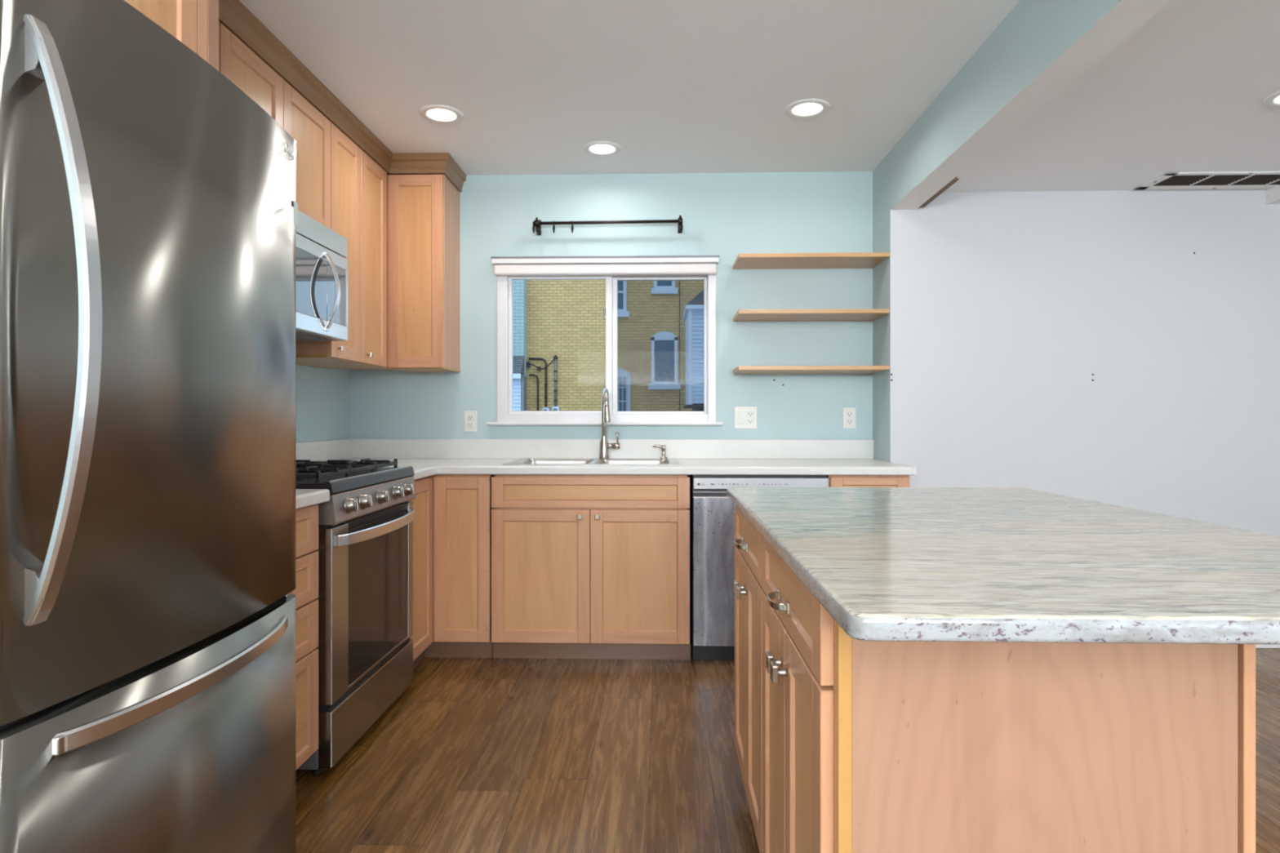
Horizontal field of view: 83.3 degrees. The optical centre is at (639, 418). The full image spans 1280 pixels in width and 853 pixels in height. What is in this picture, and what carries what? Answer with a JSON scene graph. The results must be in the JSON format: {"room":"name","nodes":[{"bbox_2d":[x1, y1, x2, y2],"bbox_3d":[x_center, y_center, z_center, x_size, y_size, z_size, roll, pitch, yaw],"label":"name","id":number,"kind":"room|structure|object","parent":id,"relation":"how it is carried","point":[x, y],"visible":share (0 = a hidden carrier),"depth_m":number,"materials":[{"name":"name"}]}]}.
{"room":"kitchen","nodes":[
{"label":"kitchen","id":0,"kind":"room"},
{"bbox_2d":[295,364,349,442],"bbox_3d":[-1.785,-0.105,0.450,0.150,2.478,7.100,0,0,2],"label":"wall","id":1,"kind":"structure","parent":0,"point":[322,394],"depth_m":3.66,"materials":[{"name":"teal paint"}]},
{"bbox_2d":[124,0,207,62],"bbox_3d":[-1.355,-1.004,1.268,0.660,0.676,0.860,0,0,2],"label":"upper cabinet","id":2,"kind":"object","parent":1,"relation":"attached to","point":[186,20],"visible":0.02,"depth_m":1.60,"materials":[{"name":"brown wood"}]},
{"bbox_2d":[218,22,330,228],"bbox_3d":[-1.478,-1.004,2.646,0.341,0.492,0.760,0,0,2],"label":"upper cabinet","id":3,"kind":"object","parent":1,"relation":"attached to","point":[310,130],"visible":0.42,"depth_m":2.75,"materials":[{"name":"brown wood"}]},
{"bbox_2d":[295,210,347,341],"bbox_3d":[-1.406,-0.535,2.636,0.466,0.433,0.740,0,0,2],"label":"microwave","id":4,"kind":"object","parent":3,"relation":"attached to","point":[321,251],"visible":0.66,"depth_m":2.76,"materials":[{"name":"metal"}]},
{"bbox_2d":[295,122,386,368],"bbox_3d":[-1.447,-0.753,3.354,0.363,0.994,0.654,0,0,2],"label":"upper cabinet","id":5,"kind":"object","parent":1,"relation":"attached to","point":[358,184],"visible":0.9,"depth_m":3.34,"materials":[{"name":"brown wood"}]},
{"bbox_2d":[349,171,872,439],"bbox_3d":[-0.195,-0.105,4.056,3.129,2.478,0.201,0,0,2],"label":"wall","id":6,"kind":"structure","parent":0,"point":[726,215],"depth_m":3.94,"materials":[{"name":"teal paint"}]},
{"bbox_2d":[339,174,460,372],"bbox_3d":[-1.306,-0.753,3.832,0.618,0.994,0.309,0,0,2],"label":"upper cabinet","id":7,"kind":"object","parent":6,"relation":"attached to","point":[423,211],"visible":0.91,"depth_m":3.68,"materials":[{"name":"brown wood"}]},
{"bbox_2d":[218,0,466,191],"bbox_3d":[-1.150,-1.297,2.859,0.319,0.092,2.246,0,0,2],"label":"crown molding","id":8,"kind":"structure","parent":7,"relation":"on","point":[233,15],"depth_m":2.91,"materials":[{"name":"brown wood"}]},
{"bbox_2d":[464,410,476,431],"bbox_3d":[-0.935,0.015,3.973,0.070,0.117,0.008,0,0,2],"label":"wall outlet","id":9,"kind":"object","parent":6,"relation":"attached to","point":[470,416],"visible":1,"depth_m":3.97,"materials":[{"name":"plastic"}]},
{"bbox_2d":[467,414,473,420],"bbox_3d":[-0.935,-0.005,3.971,0.033,0.029,0.004,0,0,2],"label":"receptacle","id":10,"kind":"object","parent":9,"relation":"attached to","point":[470,417],"depth_m":3.97,"materials":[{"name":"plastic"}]},
{"bbox_2d":[467,422,473,427],"bbox_3d":[-0.935,0.035,3.971,0.033,0.029,0.004,0,0,2],"label":"receptacle","id":11,"kind":"object","parent":9,"relation":"attached to","point":[470,424],"depth_m":3.97,"materials":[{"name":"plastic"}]},
{"bbox_2d":[295,439,873,461],"bbox_3d":[-0.204,0.167,2.834,2.879,0.106,2.245,0,0,2],"label":"backsplash","id":12,"kind":"structure","parent":6,"relation":"attached to","point":[319,451],"depth_m":3.93,"materials":[{"name":"white stone"}]},
{"bbox_2d":[486,275,723,425],"bbox_3d":[-0.194,-0.407,3.979,1.290,0.887,0.135,0,0,2],"label":"window","id":13,"kind":"structure","parent":6,"relation":"in","point":[506,415],"depth_m":3.96,"materials":[{"name":"white plastic"}]},
{"bbox_2d":[490,255,719,276],"bbox_3d":[-0.190,-0.830,3.922,1.239,0.097,0.070,0,0,2],"label":"roller blind","id":14,"kind":"object","parent":6,"relation":"attached to","point":[608,265],"visible":1,"depth_m":3.90,"materials":[{"name":"white plastic"}]},
{"bbox_2d":[533,214,682,235],"bbox_3d":[-0.170,-1.050,3.908,0.798,0.099,0.101,0,0,2],"label":"curtain rod","id":15,"kind":"object","parent":6,"relation":"attached to","point":[679,220],"visible":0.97,"depth_m":3.87,"materials":[{"name":"black metal"}]},
{"bbox_2d":[532,221,534,233],"bbox_3d":[-0.574,-1.033,3.887,0.015,0.065,0.033,0,0,2],"label":"curtain ring","id":16,"kind":"object","parent":15,"relation":"hanging from","point":[533,226],"visible":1,"depth_m":3.88,"materials":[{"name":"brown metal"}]},
{"bbox_2d":[537,221,540,233],"bbox_3d":[-0.542,-1.033,3.886,0.015,0.065,0.033,0,0,2],"label":"curtain ring","id":17,"kind":"object","parent":15,"relation":"hanging from","point":[539,227],"visible":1,"depth_m":3.88,"materials":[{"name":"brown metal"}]},
{"bbox_2d":[552,221,555,232],"bbox_3d":[-0.464,-1.033,3.884,0.015,0.065,0.033,0,0,2],"label":"curtain ring","id":18,"kind":"object","parent":15,"relation":"hanging from","point":[553,226],"visible":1,"depth_m":3.88,"materials":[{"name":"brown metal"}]},
{"bbox_2d":[571,221,573,232],"bbox_3d":[-0.364,-1.033,3.882,0.015,0.065,0.033,0,0,2],"label":"curtain ring","id":19,"kind":"object","parent":15,"relation":"hanging from","point":[572,226],"visible":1,"depth_m":3.87,"materials":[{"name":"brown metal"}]},
{"bbox_2d":[734,406,756,428],"bbox_3d":[0.577,-0.004,3.930,0.122,0.121,0.011,0,0,2],"label":"wall outlet","id":20,"kind":"object","parent":6,"relation":"attached to","point":[745,417],"visible":1,"depth_m":3.93,"materials":[{"name":"plastic"}]},
{"bbox_2d":[737,411,744,423],"bbox_3d":[0.551,-0.004,3.929,0.034,0.066,0.007,0,0,2],"label":"switch","id":21,"kind":"object","parent":20,"relation":"attached to","point":[740,414],"depth_m":3.93,"materials":[{"name":"plastic"}]},
{"bbox_2d":[747,411,753,417],"bbox_3d":[0.603,-0.024,3.929,0.033,0.029,0.004,0,0,2],"label":"receptacle","id":22,"kind":"object","parent":20,"relation":"attached to","point":[750,414],"depth_m":3.93,"materials":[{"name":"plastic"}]},
{"bbox_2d":[747,418,753,424],"bbox_3d":[0.603,0.016,3.929,0.033,0.029,0.004,0,0,2],"label":"receptacle","id":23,"kind":"object","parent":20,"relation":"attached to","point":[750,421],"depth_m":3.93,"materials":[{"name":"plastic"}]},
{"bbox_2d":[733,252,889,269],"bbox_3d":[0.883,-0.827,3.783,0.759,0.021,0.288,0,0,2],"label":"wall shelf","id":24,"kind":"object","parent":6,"relation":"attached to","point":[744,260],"visible":1,"depth_m":3.73,"materials":[{"name":"brown wood"}]},
{"bbox_2d":[733,309,889,321],"bbox_3d":[0.883,-0.541,3.783,0.759,0.021,0.288,0,0,2],"label":"wall shelf","id":25,"kind":"object","parent":6,"relation":"attached to","point":[742,315],"visible":1,"depth_m":3.71,"materials":[{"name":"brown wood"}]},
{"bbox_2d":[733,365,889,373],"bbox_3d":[0.883,-0.257,3.783,0.759,0.021,0.288,0,0,2],"label":"wall shelf","id":26,"kind":"object","parent":6,"relation":"attached to","point":[740,369],"visible":1,"depth_m":3.65,"materials":[{"name":"brown wood"}]},
{"bbox_2d":[843,407,855,428],"bbox_3d":[1.139,-0.002,3.916,0.070,0.117,0.008,0,0,2],"label":"wall outlet","id":27,"kind":"object","parent":6,"relation":"attached to","point":[849,413],"visible":1,"depth_m":3.92,"materials":[{"name":"plastic"}]},
{"bbox_2d":[846,411,852,417],"bbox_3d":[1.139,-0.022,3.914,0.033,0.029,0.004,0,0,2],"label":"receptacle","id":28,"kind":"object","parent":27,"relation":"attached to","point":[849,414],"depth_m":3.91,"materials":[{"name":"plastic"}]},
{"bbox_2d":[846,418,852,424],"bbox_3d":[1.139,0.018,3.914,0.033,0.029,0.004,0,0,2],"label":"receptacle","id":29,"kind":"object","parent":27,"relation":"attached to","point":[849,421],"depth_m":3.91,"materials":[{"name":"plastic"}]},
{"bbox_2d":[218,0,1020,175],"bbox_3d":[-0.344,-1.394,0.510,3.029,0.100,7.300,0,0,2],"label":"ceiling","id":30,"kind":"structure","parent":0,"point":[680,86],"depth_m":2.81,"materials":[{"name":"paint"}]},
{"bbox_2d":[418,104,463,123],"bbox_3d":[-0.876,-1.351,3.179,0.192,0.026,0.192,0,0,2],"label":"recessed light","id":31,"kind":"object","parent":30,"relation":"in","point":[438,113],"visible":0.95,"depth_m":3.17,"materials":[{"name":"white plastic"}]},
{"bbox_2d":[582,141,621,155],"bbox_3d":[-0.188,-1.351,3.584,0.192,0.026,0.192,0,0,2],"label":"recessed light","id":32,"kind":"object","parent":30,"relation":"in","point":[596,148],"visible":0.98,"depth_m":3.57,"materials":[{"name":"white plastic"}]},
{"bbox_2d":[784,98,830,118],"bbox_3d":[0.725,-1.351,3.122,0.192,0.026,0.192,0,0,2],"label":"recessed light","id":33,"kind":"object","parent":30,"relation":"in","point":[807,108],"visible":0.98,"depth_m":3.11,"materials":[{"name":"white plastic"}]},
{"bbox_2d":[295,629,1279,852],"bbox_3d":[1.402,1.164,0.461,6.522,0.060,7.300,0,0,2],"label":"floor","id":34,"kind":"structure","parent":0,"point":[475,755],"depth_m":2.34,"materials":[{"name":"brown wood"}]},
{"bbox_2d":[0,0,297,852],"bbox_3d":[-1.177,0.251,1.267,0.962,1.766,0.758,0,0,2],"label":"refrigerator","id":35,"kind":"object","parent":34,"relation":"on","point":[148,207],"visible":1,"depth_m":1.10,"materials":[{"name":"silver metal"}]},
{"bbox_2d":[207,0,218,71],"bbox_3d":[-1.344,-0.104,1.720,0.662,2.476,0.040,0,0,2],"label":"panel","id":36,"kind":"object","parent":34,"relation":"on","point":[212,5],"visible":0.02,"depth_m":1.71,"materials":[{"name":"brown wood"}]},
{"bbox_2d":[293,504,318,770],"bbox_3d":[-1.316,0.698,1.998,0.682,0.872,0.502,0,0,2],"label":"base cabinet","id":37,"kind":"object","parent":34,"relation":"on","point":[306,591],"visible":0.09,"depth_m":2.18,"materials":[{"name":"brown wood"}]},
{"bbox_2d":[295,488,329,509],"bbox_3d":[-1.321,0.239,1.999,0.692,0.038,0.513,0,0,2],"label":"countertop","id":38,"kind":"structure","parent":37,"relation":"on","point":[304,497],"depth_m":2.15,"materials":[{"name":"white stone"}]},
{"bbox_2d":[295,458,416,774],"bbox_3d":[-1.262,0.649,2.644,0.735,0.969,0.752,0,0,2],"label":"gas range","id":39,"kind":"object","parent":34,"relation":"on","point":[365,647],"visible":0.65,"depth_m":2.48,"materials":[{"name":"metal"}]},
{"bbox_2d":[295,465,414,496],"bbox_3d":[-1.291,0.215,2.645,0.676,0.061,0.752,0,0,2],"label":"cooktop","id":40,"kind":"object","parent":39,"relation":"in","point":[346,480],"depth_m":2.51,"materials":[{"name":"black metal"}]},
{"bbox_2d":[408,474,493,667],"bbox_3d":[-1.156,0.698,3.503,0.918,0.872,0.940,0,0,2],"label":"base cabinet","id":41,"kind":"object","parent":34,"relation":"on","point":[452,522],"visible":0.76,"depth_m":3.36,"materials":[{"name":"brown wood"}]},
{"bbox_2d":[344,457,916,479],"bbox_3d":[-0.179,0.239,3.477,2.892,0.038,0.958,0,0,2],"label":"countertop","id":42,"kind":"structure","parent":41,"relation":"on","point":[423,468],"depth_m":3.31,"materials":[{"name":"white stone"}]},
{"bbox_2d":[502,457,679,465],"bbox_3d":[-0.224,0.306,3.663,0.841,0.180,0.540,0,0,2],"label":"sink","id":43,"kind":"object","parent":42,"relation":"in","point":[524,461],"visible":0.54,"depth_m":3.83,"materials":[{"name":"metal"}]},
{"bbox_2d":[652,444,667,458],"bbox_3d":[0.109,0.178,3.884,0.082,0.076,0.044,0,0,2],"label":"soap dispenser","id":44,"kind":"object","parent":43,"relation":"on","point":[663,447],"visible":1,"depth_m":3.87,"materials":[{"name":"silver metal"}]},
{"bbox_2d":[599,387,620,458],"bbox_3d":[-0.167,0.027,3.811,0.114,0.378,0.206,0,0,2],"label":"faucet","id":45,"kind":"object","parent":42,"relation":"on","point":[604,447],"visible":1,"depth_m":3.87,"materials":[{"name":"silver metal"}]},
{"bbox_2d":[491,474,690,659],"bbox_3d":[-0.223,0.698,3.634,0.935,0.872,0.627,0,0,2],"label":"base cabinet","id":46,"kind":"object","parent":34,"relation":"on","point":[584,566],"visible":1,"depth_m":3.35,"materials":[{"name":"brown wood"}]},
{"bbox_2d":[733,505,764,852],"bbox_3d":[0.575,0.693,1.963,0.635,0.883,0.613,0,0,2],"label":"base cabinet","id":47,"kind":"object","parent":34,"relation":"on","point":[748,589],"visible":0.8,"depth_m":1.91,"materials":[{"name":"brown wood"}]},
{"bbox_2d":[690,475,828,660],"bbox_3d":[0.563,0.700,3.604,0.620,0.868,0.603,0,0,2],"label":"dishwasher","id":48,"kind":"object","parent":34,"relation":"on","point":[712,511],"visible":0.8,"depth_m":3.31,"materials":[{"name":"silver metal"}]},
{"bbox_2d":[825,475,909,487],"bbox_3d":[1.065,0.698,3.598,0.370,0.872,0.627,0,0,2],"label":"base cabinet","id":49,"kind":"object","parent":34,"relation":"on","point":[834,481],"visible":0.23,"depth_m":3.31,"materials":[{"name":"brown wood"}]},
{"bbox_2d":[761,536,1255,852],"bbox_3d":[0.558,0.693,1.339,0.635,0.883,0.635,0,0,2],"label":"base cabinet","id":50,"kind":"object","parent":34,"relation":"on","point":[868,746],"visible":0.84,"depth_m":1.03,"materials":[{"name":"brown wood"}]},
{"bbox_2d":[726,486,1279,644],"bbox_3d":[0.731,0.235,1.551,0.948,0.030,1.518,0,0,2],"label":"countertop","id":51,"kind":"structure","parent":50,"relation":"on","point":[899,564],"depth_m":1.08,"materials":[{"name":"stone"}]},
{"bbox_2d":[890,0,1172,209],"bbox_3d":[1.229,-1.246,0.291,0.127,0.396,6.651,0,0,2],"label":"wall header","id":52,"kind":"structure","parent":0,"point":[1040,47],"depth_m":2.44,"materials":[{"name":"paint"}]},
{"bbox_2d":[918,177,959,208],"bbox_3d":[1.394,-1.062,3.373,0.029,0.028,0.420,0,0,2],"label":"trim","id":53,"kind":"structure","parent":52,"relation":"attached to","point":[955,180],"depth_m":3.34,"materials":[{"name":"brown wood"}]},
{"bbox_2d":[872,151,1279,536],"bbox_3d":[3.011,-0.155,3.818,3.493,2.578,0.500,0,0,2],"label":"wall","id":54,"kind":"structure","parent":0,"point":[1115,348],"depth_m":3.59,"materials":[{"name":"white paint"}]},
{"bbox_2d":[1255,644,1279,648],"bbox_3d":[2.944,1.079,3.564,3.313,0.110,0.014,0,0,2],"label":"baseboard","id":55,"kind":"structure","parent":54,"relation":"attached to","point":[1257,646],"depth_m":3.55,"materials":[{"name":"white wood"}]},
{"bbox_2d":[1266,184,1279,204],"bbox_3d":[3.848,-1.099,3.480,1.500,0.073,0.131,0,0,2],"label":"trim","id":56,"kind":"structure","parent":54,"relation":"attached to","point":[1273,195],"depth_m":3.53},
{"bbox_2d":[944,0,1279,191],"bbox_3d":[2.973,-1.285,0.168,3.366,0.300,6.801,0,0,2],"label":"ceiling","id":57,"kind":"structure","parent":0,"point":[1185,91],"depth_m":2.69,"materials":[{"name":"paint"}]},
{"bbox_2d":[1133,171,1279,190],"bbox_3d":[2.896,-1.131,3.426,0.920,0.011,0.240,0,0,2],"label":"ceiling vent","id":58,"kind":"object","parent":57,"relation":"in","point":[1234,180],"visible":1,"depth_m":3.43,"materials":[{"name":"metal"}]},
{"bbox_2d":[1262,90,1279,106],"bbox_3d":[2.306,-1.142,2.521,0.192,0.026,0.192,0,0,2],"label":"recessed light","id":59,"kind":"object","parent":57,"relation":"in","point":[1273,100],"visible":0.97,"depth_m":2.56,"materials":[{"name":"white plastic"}]},
{"label":"outside","id":60,"kind":"structure","parent":0,"visible":0},
{"bbox_3d":[0.891,1.784,32.063,60.000,0.100,55.850,0,0,2],"label":"ground","id":61,"kind":"structure","parent":60,"visible":0},
{"bbox_2d":[512,280,526,410],"bbox_3d":[-5.903,-3.066,21.597,5.000,9.600,1.130,0,0,2],"label":"block building","id":62,"kind":"structure","parent":61,"relation":"on","point":[519,286],"depth_m":21.61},
{"bbox_2d":[526,280,703,411],"bbox_3d":[-0.779,-3.066,25.972,15.000,9.600,8.120,0,0,2],"label":"brick building","id":63,"kind":"structure","parent":61,"relation":"on","point":[566,320],"depth_m":22.04,"materials":[{"name":"yellow brick"}]},
{"bbox_2d":[528,373,538,410],"bbox_3d":[-3.242,-0.365,22.029,0.300,1.998,0.056,0,0,2],"label":"conduit","id":64,"kind":"object","parent":63,"relation":"attached to","point":[530,375],"visible":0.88,"depth_m":22.00,"materials":[{"name":"metal"}]},
{"bbox_2d":[528,357,549,410],"bbox_3d":[-3.096,-0.987,21.989,0.631,1.742,0.210,0,0,2],"label":"conduit","id":65,"kind":"object","parent":63,"relation":"attached to","point":[529,358],"visible":0.66,"depth_m":21.99,"materials":[{"name":"black metal"}]},
{"bbox_2d":[526,358,554,370],"bbox_3d":[-3.014,-1.661,22.017,0.872,0.390,0.150,0,0,2],"label":"cable","id":66,"kind":"object","parent":65,"relation":"hanging from","point":[528,363],"visible":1,"depth_m":21.97,"materials":[{"name":"black rubber"}]},
{"bbox_2d":[551,355,559,410],"bbox_3d":[-2.576,-1.021,21.970,0.210,1.810,0.220,0,0,2],"label":"conduit","id":67,"kind":"object","parent":63,"relation":"attached to","point":[555,407],"visible":0.77,"depth_m":21.97,"materials":[{"name":"grey metal"}]},
{"bbox_2d":[682,289,703,411],"bbox_3d":[2.797,-1.141,17.879,3.400,5.750,2.100,0,0,2],"label":"bay","id":68,"kind":"object","parent":61,"relation":"on","point":[693,315],"visible":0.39,"depth_m":17.00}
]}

